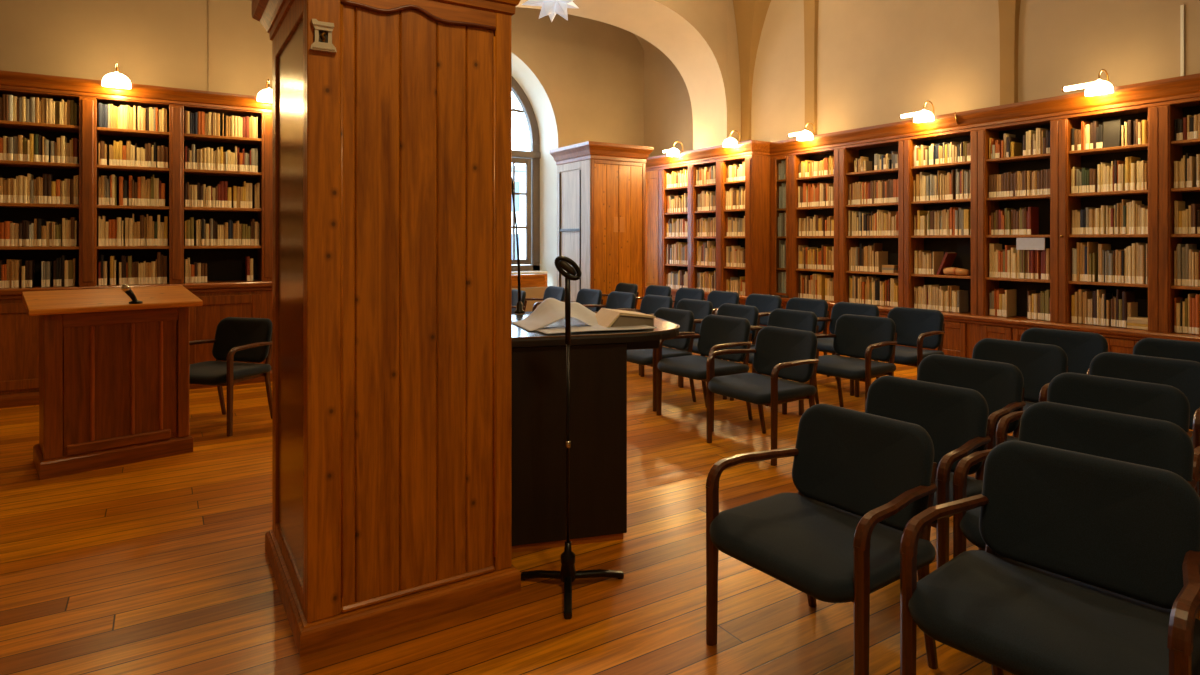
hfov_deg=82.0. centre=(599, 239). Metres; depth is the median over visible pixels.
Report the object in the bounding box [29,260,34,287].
book
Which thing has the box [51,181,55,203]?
book
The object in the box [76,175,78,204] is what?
book
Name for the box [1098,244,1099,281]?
book
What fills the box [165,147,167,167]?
book
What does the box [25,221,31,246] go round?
book
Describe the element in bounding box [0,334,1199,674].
floor
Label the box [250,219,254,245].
book
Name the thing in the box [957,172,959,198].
book
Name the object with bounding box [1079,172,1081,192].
book
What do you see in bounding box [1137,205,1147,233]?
book
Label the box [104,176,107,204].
book
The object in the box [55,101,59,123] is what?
book
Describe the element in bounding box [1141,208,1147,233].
book
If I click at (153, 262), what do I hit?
book
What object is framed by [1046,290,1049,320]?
book
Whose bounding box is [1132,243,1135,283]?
book
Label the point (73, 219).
book
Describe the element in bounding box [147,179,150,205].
book
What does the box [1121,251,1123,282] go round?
book
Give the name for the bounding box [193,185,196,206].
book
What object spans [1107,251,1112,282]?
book
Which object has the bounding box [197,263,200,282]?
book
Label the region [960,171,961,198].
book
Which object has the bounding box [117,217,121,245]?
book
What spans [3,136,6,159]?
book
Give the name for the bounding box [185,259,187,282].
book
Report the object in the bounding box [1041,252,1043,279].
book
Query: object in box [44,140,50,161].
book
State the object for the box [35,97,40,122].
book
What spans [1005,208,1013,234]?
book
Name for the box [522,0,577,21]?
pendant lamp
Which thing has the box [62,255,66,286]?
book
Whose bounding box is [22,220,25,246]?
book
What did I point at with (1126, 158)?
book
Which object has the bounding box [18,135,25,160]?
book
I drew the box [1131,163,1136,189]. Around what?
book
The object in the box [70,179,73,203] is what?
book
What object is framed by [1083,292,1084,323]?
book
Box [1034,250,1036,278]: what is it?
book
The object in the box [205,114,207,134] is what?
book
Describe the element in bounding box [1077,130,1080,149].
book
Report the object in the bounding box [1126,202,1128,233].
book
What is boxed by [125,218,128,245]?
book
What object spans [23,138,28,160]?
book
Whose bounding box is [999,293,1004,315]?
book
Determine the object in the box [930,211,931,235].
book
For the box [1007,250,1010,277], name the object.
book
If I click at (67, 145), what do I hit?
book
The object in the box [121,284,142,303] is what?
desk microphone
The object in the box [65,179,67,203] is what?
book
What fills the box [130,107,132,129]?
book
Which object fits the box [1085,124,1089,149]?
book
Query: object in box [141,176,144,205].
book
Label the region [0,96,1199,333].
books
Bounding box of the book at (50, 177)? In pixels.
[47,174,53,203]
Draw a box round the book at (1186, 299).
[1185,298,1187,333]
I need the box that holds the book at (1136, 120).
[1135,119,1141,144]
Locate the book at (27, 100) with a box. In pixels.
[26,99,29,121]
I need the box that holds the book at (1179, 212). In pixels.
[1178,211,1181,233]
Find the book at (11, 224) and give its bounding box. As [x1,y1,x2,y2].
[10,223,17,246]
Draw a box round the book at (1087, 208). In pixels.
[1086,207,1094,234]
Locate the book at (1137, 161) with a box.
[1137,161,1139,189]
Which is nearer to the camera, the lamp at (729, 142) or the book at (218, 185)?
the book at (218, 185)
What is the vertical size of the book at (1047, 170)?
0.273 m
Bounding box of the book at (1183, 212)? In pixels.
[1182,211,1185,233]
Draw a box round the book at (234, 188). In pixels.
[232,186,236,207]
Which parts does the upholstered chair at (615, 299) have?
armrest, backrest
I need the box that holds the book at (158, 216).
[157,215,159,245]
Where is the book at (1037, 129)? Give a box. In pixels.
[1036,128,1047,153]
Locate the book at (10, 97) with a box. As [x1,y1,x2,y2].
[8,95,12,120]
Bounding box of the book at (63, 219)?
[62,218,67,245]
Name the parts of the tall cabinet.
frame, door, cornice, board panel, rail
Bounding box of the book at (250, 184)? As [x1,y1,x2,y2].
[249,183,251,207]
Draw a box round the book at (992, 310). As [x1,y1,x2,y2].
[991,291,993,315]
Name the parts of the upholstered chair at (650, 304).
armrest, backrest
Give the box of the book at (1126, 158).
[1125,157,1128,190]
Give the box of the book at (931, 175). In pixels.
[930,174,936,200]
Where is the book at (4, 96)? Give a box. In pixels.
[3,94,5,120]
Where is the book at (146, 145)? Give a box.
[145,144,147,166]
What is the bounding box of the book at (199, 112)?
[197,111,200,133]
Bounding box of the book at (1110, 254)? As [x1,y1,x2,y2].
[1109,253,1112,282]
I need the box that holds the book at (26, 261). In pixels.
[25,260,29,287]
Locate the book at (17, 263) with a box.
[14,259,21,287]
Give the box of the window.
[512,76,546,274]
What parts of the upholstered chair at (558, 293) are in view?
armrest, backrest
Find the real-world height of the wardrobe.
3.000 m
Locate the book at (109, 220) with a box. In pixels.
[109,220,110,245]
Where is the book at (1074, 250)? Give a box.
[1073,249,1076,280]
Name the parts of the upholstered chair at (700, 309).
leg, backrest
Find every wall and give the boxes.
[0,0,740,149]
[512,7,643,311]
[644,0,1199,156]
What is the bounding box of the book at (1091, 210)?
[1090,209,1094,234]
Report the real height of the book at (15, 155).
0.227 m
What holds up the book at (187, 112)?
on the bookcase at (226, 293)
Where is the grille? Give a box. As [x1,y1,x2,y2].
[121,284,130,291]
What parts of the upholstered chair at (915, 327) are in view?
leg, seat frame, backrest, seat, leg, armrest, leg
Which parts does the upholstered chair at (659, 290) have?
backrest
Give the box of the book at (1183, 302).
[1182,301,1184,332]
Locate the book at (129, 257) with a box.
[128,256,131,284]
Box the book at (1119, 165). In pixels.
[1118,164,1121,190]
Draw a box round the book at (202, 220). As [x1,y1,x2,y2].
[201,219,203,245]
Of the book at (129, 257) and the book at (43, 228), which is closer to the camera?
the book at (43, 228)
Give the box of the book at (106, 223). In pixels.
[105,222,108,245]
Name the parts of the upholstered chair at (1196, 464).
armrest, leg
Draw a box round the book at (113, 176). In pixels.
[112,174,114,204]
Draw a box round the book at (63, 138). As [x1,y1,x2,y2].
[61,136,66,162]
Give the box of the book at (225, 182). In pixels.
[224,181,227,207]
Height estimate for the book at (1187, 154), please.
0.324 m
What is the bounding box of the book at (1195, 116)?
[1194,115,1197,138]
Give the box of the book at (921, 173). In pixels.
[920,172,930,200]
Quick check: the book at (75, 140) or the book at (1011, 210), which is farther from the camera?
the book at (1011, 210)
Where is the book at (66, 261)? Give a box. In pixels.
[64,260,67,286]
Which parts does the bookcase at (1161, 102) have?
post, glazed door, shelf, shelf, shelf, shelf, cupboard door, shelf, shelf, shelf, shelf, shelf, shelf, shelf, shelf, cupboard door, cornice, cupboard door, panel, shelf, shelf, shelf, shelf, cupboard door, shelf, shelf, shelf, shelf, cupboard door, shelf, shelf, shelf, shelf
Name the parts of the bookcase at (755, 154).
closed panel, shelf, shelf, shelf, shelf, shelf, shelf, cornice, panel, shelf, shelf, shelf, shelf, panel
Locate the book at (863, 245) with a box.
[860,243,869,270]
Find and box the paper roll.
[943,267,969,275]
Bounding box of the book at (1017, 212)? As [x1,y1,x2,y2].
[1016,211,1018,234]
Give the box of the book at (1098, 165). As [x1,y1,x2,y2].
[1097,164,1100,191]
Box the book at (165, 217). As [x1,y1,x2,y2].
[164,216,167,245]
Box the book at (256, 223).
[255,222,257,245]
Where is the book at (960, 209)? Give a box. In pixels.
[959,208,970,234]
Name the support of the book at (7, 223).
on the bookcase at (226, 293)
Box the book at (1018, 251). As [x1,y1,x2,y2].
[1017,250,1019,278]
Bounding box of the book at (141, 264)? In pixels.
[140,263,143,284]
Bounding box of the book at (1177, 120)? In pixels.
[1176,119,1179,140]
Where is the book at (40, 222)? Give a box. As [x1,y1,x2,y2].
[37,219,43,245]
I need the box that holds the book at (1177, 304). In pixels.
[1176,303,1179,332]
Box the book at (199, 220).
[198,219,200,245]
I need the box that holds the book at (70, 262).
[68,260,72,286]
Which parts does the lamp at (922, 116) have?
lamp shade, arm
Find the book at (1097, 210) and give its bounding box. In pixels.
[1095,208,1099,234]
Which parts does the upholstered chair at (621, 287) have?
backrest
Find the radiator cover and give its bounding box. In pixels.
[512,274,546,287]
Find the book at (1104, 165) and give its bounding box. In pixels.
[1103,164,1110,191]
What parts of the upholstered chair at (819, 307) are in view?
armrest, backrest, leg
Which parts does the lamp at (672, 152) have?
lamp shade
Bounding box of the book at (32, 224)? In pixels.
[31,223,33,246]
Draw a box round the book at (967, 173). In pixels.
[966,172,968,198]
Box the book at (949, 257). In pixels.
[936,252,956,274]
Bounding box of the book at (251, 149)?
[249,148,254,171]
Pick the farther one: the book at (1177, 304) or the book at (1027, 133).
the book at (1027, 133)
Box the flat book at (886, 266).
[882,265,897,267]
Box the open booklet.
[595,308,654,327]
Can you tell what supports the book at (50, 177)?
on the bookcase at (226, 293)
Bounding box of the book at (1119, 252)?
[1118,251,1120,282]
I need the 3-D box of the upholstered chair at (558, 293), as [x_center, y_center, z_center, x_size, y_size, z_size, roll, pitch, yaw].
[-0.845,1.081,9.601,0.612,0.843,0.660,0,0,-32]
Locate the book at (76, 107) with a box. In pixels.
[74,103,78,125]
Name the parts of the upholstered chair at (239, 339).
armrest, leg, seat, leg, seat frame, backrest, armrest, leg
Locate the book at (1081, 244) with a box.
[1080,243,1086,280]
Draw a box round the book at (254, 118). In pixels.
[253,117,255,137]
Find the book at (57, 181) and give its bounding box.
[56,179,61,203]
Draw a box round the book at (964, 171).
[964,171,968,198]
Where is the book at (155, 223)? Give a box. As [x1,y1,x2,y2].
[154,222,156,245]
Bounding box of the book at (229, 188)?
[228,187,231,207]
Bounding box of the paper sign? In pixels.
[1016,238,1044,249]
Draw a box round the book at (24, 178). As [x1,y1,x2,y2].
[23,177,26,202]
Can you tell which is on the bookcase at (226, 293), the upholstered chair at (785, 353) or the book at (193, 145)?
the book at (193, 145)
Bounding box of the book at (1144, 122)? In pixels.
[1142,120,1147,143]
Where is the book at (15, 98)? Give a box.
[13,96,18,120]
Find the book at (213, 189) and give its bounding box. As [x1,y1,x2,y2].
[212,188,215,207]
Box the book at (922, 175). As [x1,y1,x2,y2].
[922,175,929,200]
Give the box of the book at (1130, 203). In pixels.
[1129,202,1131,233]
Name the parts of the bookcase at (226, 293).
cupboard door, shelf, shelf, shelf, shelf, panel, shelf, shelf, shelf, shelf, cornice, shelf, shelf, shelf, shelf, cupboard door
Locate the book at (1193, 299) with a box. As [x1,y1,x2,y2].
[1192,298,1195,333]
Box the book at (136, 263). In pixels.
[135,261,138,284]
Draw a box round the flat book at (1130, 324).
[1127,323,1147,326]
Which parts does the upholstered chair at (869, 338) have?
leg, armrest, leg, seat frame, seat, backrest, leg, armrest, leg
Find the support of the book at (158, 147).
on the bookcase at (226, 293)
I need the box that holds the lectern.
[22,285,202,479]
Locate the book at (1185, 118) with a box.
[1183,117,1186,139]
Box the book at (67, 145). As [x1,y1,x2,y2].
[65,143,69,162]
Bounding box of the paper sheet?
[536,325,656,333]
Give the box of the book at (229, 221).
[227,220,230,245]
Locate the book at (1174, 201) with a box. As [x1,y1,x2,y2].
[1174,201,1184,233]
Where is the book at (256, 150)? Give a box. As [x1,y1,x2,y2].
[255,148,257,171]
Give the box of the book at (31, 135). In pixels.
[30,134,33,161]
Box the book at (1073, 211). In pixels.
[1072,210,1074,234]
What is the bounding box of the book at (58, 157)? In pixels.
[56,138,60,162]
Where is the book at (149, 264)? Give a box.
[148,262,151,283]
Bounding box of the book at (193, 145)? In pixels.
[191,144,194,168]
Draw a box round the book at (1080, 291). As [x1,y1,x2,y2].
[1078,289,1089,323]
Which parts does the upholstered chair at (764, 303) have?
backrest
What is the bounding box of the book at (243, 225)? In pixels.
[242,224,244,245]
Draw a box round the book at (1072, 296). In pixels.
[1071,295,1074,322]
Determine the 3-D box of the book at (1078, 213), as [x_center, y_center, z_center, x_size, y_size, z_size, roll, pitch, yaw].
[5.005,-0.172,7.153,0.192,0.234,0.030,0,0,-32]
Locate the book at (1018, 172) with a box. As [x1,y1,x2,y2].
[1017,171,1022,195]
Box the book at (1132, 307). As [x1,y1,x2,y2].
[1127,302,1137,316]
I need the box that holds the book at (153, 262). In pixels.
[151,261,155,283]
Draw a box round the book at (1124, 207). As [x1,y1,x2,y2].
[1123,205,1125,233]
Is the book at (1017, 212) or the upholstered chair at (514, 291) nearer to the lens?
the book at (1017, 212)
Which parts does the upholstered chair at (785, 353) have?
leg, armrest, leg, seat, leg, backrest, seat frame, armrest, leg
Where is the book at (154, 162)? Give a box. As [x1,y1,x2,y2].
[153,142,155,166]
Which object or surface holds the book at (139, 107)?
on the bookcase at (226, 293)
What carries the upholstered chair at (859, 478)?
on the floor
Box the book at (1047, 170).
[1046,169,1048,194]
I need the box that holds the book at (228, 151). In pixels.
[226,150,229,170]
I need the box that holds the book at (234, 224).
[233,223,235,245]
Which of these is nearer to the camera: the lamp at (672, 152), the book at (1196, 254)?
the book at (1196, 254)
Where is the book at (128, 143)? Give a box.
[126,141,130,165]
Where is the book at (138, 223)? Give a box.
[137,222,139,245]
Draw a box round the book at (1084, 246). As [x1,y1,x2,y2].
[1083,245,1086,281]
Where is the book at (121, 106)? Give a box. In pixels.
[120,105,123,128]
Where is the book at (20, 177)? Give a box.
[18,175,24,202]
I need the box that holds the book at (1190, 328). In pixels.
[1189,297,1195,333]
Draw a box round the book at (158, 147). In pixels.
[157,146,160,167]
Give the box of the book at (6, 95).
[6,95,7,120]
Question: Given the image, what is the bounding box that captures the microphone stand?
[521,256,623,619]
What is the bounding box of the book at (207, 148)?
[206,147,209,169]
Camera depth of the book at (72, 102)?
6.52 m
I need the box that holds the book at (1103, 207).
[1101,205,1105,234]
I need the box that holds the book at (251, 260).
[250,258,252,280]
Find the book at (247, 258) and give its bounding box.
[245,256,249,281]
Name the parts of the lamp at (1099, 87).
lamp shade, arm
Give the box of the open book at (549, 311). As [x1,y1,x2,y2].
[512,298,597,330]
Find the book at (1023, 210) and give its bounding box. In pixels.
[1022,209,1024,234]
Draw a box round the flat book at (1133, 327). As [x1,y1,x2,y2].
[1127,325,1147,329]
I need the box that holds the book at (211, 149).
[210,148,212,169]
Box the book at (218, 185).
[216,184,219,207]
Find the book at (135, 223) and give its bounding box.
[134,222,136,245]
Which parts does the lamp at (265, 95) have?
lamp shade, arm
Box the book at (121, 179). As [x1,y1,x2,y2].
[119,176,123,205]
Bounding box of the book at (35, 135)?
[34,134,37,161]
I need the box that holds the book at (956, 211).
[955,210,958,234]
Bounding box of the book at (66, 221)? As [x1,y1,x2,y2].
[65,220,68,245]
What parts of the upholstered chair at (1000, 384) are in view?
backrest, leg, armrest, seat, leg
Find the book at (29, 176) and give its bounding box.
[27,174,33,202]
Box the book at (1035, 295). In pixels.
[1034,294,1037,319]
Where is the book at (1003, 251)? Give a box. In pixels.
[1003,251,1004,277]
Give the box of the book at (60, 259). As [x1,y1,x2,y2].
[59,258,61,286]
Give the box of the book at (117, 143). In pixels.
[116,142,118,165]
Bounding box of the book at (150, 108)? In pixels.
[149,107,151,130]
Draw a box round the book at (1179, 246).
[1177,244,1184,285]
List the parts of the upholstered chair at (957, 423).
backrest, leg, seat, armrest, leg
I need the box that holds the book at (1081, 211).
[1080,210,1083,234]
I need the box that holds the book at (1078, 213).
[1077,212,1079,234]
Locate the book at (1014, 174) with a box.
[1013,173,1015,196]
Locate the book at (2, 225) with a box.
[0,222,4,246]
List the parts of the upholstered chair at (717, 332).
leg, armrest, seat, leg, leg, backrest, armrest, leg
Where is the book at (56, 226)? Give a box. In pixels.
[55,225,58,245]
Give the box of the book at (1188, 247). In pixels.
[1185,244,1196,285]
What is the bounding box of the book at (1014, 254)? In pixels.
[1013,253,1016,277]
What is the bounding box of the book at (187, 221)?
[186,220,189,245]
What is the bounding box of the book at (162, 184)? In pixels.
[161,183,164,205]
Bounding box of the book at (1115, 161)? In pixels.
[1114,160,1119,190]
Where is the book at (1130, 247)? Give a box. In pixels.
[1129,246,1131,283]
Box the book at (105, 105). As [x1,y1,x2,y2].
[104,104,107,127]
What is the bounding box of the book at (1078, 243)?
[1077,242,1086,280]
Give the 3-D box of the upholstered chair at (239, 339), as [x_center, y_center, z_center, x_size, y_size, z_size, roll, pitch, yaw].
[-3.071,1.081,5.596,0.660,0.843,0.612,0,0,16]
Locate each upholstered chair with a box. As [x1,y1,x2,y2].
[189,317,271,436]
[512,289,526,313]
[525,286,564,313]
[561,288,602,311]
[583,291,636,308]
[602,283,638,307]
[616,295,673,375]
[627,307,695,411]
[636,285,671,298]
[640,299,713,386]
[656,314,752,431]
[673,287,705,308]
[679,303,759,399]
[706,326,819,465]
[706,404,937,674]
[707,290,739,313]
[714,294,782,372]
[730,308,818,414]
[758,297,829,376]
[799,314,896,414]
[817,302,879,395]
[855,307,944,396]
[864,376,990,567]
[865,354,1025,448]
[899,440,1199,674]
[953,401,1196,557]
[972,338,1067,410]
[995,372,1191,444]
[1020,328,1108,402]
[1089,352,1199,496]
[1133,338,1199,362]
[1193,446,1199,619]
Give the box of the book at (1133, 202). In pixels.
[1132,201,1141,233]
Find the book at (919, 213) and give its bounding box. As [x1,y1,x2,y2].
[917,211,927,235]
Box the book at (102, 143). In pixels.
[100,141,105,164]
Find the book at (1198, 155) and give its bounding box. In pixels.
[1197,154,1199,186]
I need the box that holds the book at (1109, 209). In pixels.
[1108,208,1110,233]
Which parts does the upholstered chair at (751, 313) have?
leg, seat, backrest, leg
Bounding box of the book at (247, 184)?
[246,183,248,207]
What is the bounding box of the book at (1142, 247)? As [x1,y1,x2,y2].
[1140,245,1145,283]
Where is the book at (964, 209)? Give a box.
[964,209,970,234]
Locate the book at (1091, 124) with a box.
[1090,123,1092,148]
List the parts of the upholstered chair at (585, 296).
backrest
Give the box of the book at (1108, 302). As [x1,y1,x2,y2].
[1106,300,1110,325]
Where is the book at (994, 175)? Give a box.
[993,174,996,197]
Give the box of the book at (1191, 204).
[1191,204,1192,233]
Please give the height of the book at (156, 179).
0.282 m
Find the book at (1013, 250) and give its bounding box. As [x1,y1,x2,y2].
[1011,248,1016,277]
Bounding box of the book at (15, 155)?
[13,136,17,160]
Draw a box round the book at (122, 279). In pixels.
[121,255,124,284]
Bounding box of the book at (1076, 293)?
[1075,292,1077,322]
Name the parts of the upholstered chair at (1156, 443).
leg, armrest, seat, backrest, armrest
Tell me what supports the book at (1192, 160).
on the bookcase at (1161, 102)
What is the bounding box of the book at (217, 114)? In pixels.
[216,113,219,135]
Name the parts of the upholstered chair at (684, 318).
leg, seat, backrest, armrest, leg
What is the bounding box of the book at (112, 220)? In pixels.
[111,219,114,245]
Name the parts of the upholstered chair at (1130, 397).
leg, armrest, backrest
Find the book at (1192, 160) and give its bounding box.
[1189,156,1196,186]
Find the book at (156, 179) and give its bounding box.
[155,178,158,205]
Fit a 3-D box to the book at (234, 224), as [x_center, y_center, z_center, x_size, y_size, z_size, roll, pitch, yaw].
[-3.886,-0.057,7.323,0.029,0.235,0.183,0,0,-32]
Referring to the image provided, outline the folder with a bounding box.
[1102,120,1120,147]
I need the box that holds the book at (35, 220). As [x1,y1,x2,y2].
[34,219,36,245]
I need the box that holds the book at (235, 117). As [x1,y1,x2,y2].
[234,116,236,136]
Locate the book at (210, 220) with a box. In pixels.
[209,219,212,245]
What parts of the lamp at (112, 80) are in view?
lamp shade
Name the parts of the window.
sill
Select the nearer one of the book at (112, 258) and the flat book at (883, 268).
the book at (112, 258)
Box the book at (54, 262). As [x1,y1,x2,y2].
[53,261,55,286]
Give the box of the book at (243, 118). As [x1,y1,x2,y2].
[242,117,245,137]
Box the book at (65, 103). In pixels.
[64,102,66,124]
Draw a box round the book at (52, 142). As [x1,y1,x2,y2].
[51,141,54,162]
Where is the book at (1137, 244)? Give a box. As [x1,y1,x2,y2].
[1136,243,1144,283]
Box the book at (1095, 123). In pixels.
[1093,121,1102,148]
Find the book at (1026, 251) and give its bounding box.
[1025,250,1027,278]
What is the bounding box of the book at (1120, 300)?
[1119,299,1121,327]
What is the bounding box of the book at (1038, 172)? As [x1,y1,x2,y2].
[1037,171,1040,194]
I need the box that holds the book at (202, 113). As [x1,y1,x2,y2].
[201,111,203,134]
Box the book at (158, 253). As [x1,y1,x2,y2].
[157,252,160,283]
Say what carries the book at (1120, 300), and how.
on the bookcase at (1161, 102)
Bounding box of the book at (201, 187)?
[200,186,202,206]
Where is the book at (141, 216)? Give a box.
[140,215,144,245]
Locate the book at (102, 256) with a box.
[101,255,103,285]
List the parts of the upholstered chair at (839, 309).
armrest, seat, leg, backrest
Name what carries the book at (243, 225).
on the bookcase at (226, 293)
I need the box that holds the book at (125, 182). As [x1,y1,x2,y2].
[123,180,127,205]
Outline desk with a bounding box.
[512,310,679,551]
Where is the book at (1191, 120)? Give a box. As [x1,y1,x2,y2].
[1189,117,1193,138]
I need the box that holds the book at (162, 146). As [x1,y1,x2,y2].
[161,145,164,167]
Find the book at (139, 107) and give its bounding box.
[138,106,140,129]
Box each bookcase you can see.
[0,70,271,408]
[645,140,769,325]
[769,73,1199,357]
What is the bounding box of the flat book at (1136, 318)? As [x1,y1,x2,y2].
[1127,316,1147,320]
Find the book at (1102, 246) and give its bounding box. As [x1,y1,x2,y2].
[1100,244,1110,281]
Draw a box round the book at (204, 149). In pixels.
[203,148,205,169]
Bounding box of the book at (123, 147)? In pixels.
[122,145,125,165]
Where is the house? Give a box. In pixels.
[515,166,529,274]
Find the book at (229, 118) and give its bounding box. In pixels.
[228,116,230,135]
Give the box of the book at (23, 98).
[22,97,26,121]
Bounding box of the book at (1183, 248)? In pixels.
[1182,247,1184,285]
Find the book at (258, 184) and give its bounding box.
[255,183,259,208]
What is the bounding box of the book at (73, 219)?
[71,217,76,245]
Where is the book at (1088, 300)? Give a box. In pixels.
[1087,298,1092,324]
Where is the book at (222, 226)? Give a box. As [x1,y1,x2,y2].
[221,225,224,245]
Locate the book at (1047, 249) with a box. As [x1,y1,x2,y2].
[1046,248,1049,279]
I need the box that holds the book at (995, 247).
[992,244,1001,276]
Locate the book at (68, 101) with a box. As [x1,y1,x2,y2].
[67,100,69,124]
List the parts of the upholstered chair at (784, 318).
seat, armrest, leg, backrest, leg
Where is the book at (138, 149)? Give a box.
[137,148,140,166]
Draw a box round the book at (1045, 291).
[1045,291,1046,320]
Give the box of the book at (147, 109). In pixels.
[146,108,148,130]
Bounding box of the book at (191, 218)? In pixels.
[190,217,193,245]
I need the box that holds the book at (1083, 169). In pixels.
[1082,168,1089,192]
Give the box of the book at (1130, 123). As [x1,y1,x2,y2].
[1127,120,1133,144]
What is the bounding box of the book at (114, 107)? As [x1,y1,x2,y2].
[113,106,116,127]
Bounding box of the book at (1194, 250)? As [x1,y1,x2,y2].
[1189,249,1197,285]
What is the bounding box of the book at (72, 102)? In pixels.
[70,100,74,124]
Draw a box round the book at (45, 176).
[43,174,47,203]
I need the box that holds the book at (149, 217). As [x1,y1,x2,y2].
[148,216,151,245]
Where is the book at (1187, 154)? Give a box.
[1185,153,1194,187]
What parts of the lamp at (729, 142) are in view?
lamp shade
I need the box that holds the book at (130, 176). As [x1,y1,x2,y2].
[129,175,132,205]
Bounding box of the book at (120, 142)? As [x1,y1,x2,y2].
[119,141,122,165]
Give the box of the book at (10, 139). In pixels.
[8,137,13,160]
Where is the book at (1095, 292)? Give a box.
[1094,291,1096,324]
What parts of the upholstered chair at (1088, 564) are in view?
leg, armrest, leg, seat, backrest, leg, armrest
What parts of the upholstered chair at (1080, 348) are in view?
backrest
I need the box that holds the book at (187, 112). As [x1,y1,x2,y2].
[186,111,189,133]
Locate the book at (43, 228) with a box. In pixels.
[41,226,45,245]
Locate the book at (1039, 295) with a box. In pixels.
[1038,294,1040,319]
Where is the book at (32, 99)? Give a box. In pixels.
[30,97,34,122]
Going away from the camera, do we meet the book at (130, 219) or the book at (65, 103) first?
the book at (65, 103)
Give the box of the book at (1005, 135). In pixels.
[1004,134,1014,157]
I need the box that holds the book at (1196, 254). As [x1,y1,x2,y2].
[1194,252,1198,286]
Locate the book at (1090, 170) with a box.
[1089,169,1092,192]
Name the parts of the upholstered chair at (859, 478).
leg, armrest, leg, seat, leg, backrest, armrest, leg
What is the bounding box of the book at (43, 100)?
[41,98,45,122]
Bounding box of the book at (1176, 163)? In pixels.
[1174,161,1180,187]
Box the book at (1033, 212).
[1028,207,1038,234]
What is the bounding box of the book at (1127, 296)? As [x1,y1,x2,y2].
[1122,291,1134,327]
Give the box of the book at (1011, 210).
[1011,210,1012,234]
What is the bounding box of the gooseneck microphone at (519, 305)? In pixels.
[512,179,524,313]
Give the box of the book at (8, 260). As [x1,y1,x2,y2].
[7,259,10,287]
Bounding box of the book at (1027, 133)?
[1026,131,1028,154]
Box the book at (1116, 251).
[1115,250,1123,282]
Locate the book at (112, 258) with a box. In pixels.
[110,256,114,284]
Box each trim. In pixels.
[208,0,209,90]
[733,0,770,141]
[804,0,818,134]
[998,0,1020,104]
[1180,5,1183,75]
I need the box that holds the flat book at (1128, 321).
[1127,320,1147,323]
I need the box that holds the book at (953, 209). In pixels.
[953,209,958,234]
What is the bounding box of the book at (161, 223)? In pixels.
[160,222,163,245]
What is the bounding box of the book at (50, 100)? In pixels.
[48,98,53,123]
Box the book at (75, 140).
[73,138,78,163]
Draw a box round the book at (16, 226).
[14,224,18,246]
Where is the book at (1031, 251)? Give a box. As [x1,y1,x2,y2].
[1030,250,1033,278]
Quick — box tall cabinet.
[250,0,520,656]
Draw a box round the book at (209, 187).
[208,186,210,206]
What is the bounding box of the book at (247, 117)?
[246,116,248,137]
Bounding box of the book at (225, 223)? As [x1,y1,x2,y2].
[224,222,227,245]
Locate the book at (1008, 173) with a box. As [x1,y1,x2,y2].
[1007,172,1009,196]
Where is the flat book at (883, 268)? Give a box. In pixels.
[882,267,897,269]
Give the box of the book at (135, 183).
[134,182,137,205]
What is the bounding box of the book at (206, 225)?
[205,224,208,245]
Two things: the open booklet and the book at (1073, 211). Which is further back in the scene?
the book at (1073, 211)
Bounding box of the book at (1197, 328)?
[1195,294,1199,334]
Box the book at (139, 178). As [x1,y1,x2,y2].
[137,177,140,205]
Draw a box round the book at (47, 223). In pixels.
[46,222,51,245]
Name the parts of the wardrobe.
rod, panel, frame, cornice, door, door plate, frame, door plate, door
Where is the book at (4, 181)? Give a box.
[3,180,6,202]
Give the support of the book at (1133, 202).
on the bookcase at (1161, 102)
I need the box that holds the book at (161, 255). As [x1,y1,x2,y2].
[161,255,162,283]
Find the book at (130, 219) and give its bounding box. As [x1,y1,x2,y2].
[129,218,131,245]
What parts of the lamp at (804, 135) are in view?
lamp shade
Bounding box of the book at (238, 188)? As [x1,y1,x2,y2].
[237,187,239,207]
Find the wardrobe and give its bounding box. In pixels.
[549,141,652,308]
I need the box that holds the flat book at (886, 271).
[882,270,897,272]
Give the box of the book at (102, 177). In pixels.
[101,176,103,204]
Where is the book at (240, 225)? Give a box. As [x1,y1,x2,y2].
[239,224,241,245]
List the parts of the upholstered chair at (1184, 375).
backrest, armrest, leg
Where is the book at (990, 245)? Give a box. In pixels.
[989,244,991,276]
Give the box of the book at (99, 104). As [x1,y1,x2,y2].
[98,103,101,126]
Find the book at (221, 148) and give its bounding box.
[219,147,222,170]
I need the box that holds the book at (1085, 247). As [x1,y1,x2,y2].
[1085,247,1086,281]
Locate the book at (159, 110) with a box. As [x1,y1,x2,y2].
[158,109,161,131]
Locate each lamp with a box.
[101,62,130,88]
[257,79,271,102]
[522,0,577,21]
[662,141,682,156]
[723,130,739,147]
[787,122,814,140]
[899,101,934,122]
[1062,69,1113,96]
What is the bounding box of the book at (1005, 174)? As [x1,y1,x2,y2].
[1004,173,1006,196]
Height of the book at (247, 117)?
0.230 m
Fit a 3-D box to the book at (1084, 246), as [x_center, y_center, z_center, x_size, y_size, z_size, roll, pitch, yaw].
[5.033,0.236,7.116,0.199,0.377,0.021,0,0,-32]
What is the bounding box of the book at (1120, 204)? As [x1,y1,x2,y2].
[1119,203,1121,233]
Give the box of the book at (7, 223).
[4,221,12,246]
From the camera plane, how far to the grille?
4.58 m
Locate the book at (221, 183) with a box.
[219,181,223,207]
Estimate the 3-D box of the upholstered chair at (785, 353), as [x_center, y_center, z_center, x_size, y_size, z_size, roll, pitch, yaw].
[1.179,1.081,4.988,0.612,0.843,0.660,0,0,-34]
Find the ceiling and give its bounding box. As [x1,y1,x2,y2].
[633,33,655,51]
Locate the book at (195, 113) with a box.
[194,112,197,133]
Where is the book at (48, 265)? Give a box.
[45,261,52,286]
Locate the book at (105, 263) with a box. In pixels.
[103,261,107,285]
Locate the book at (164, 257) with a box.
[163,256,166,283]

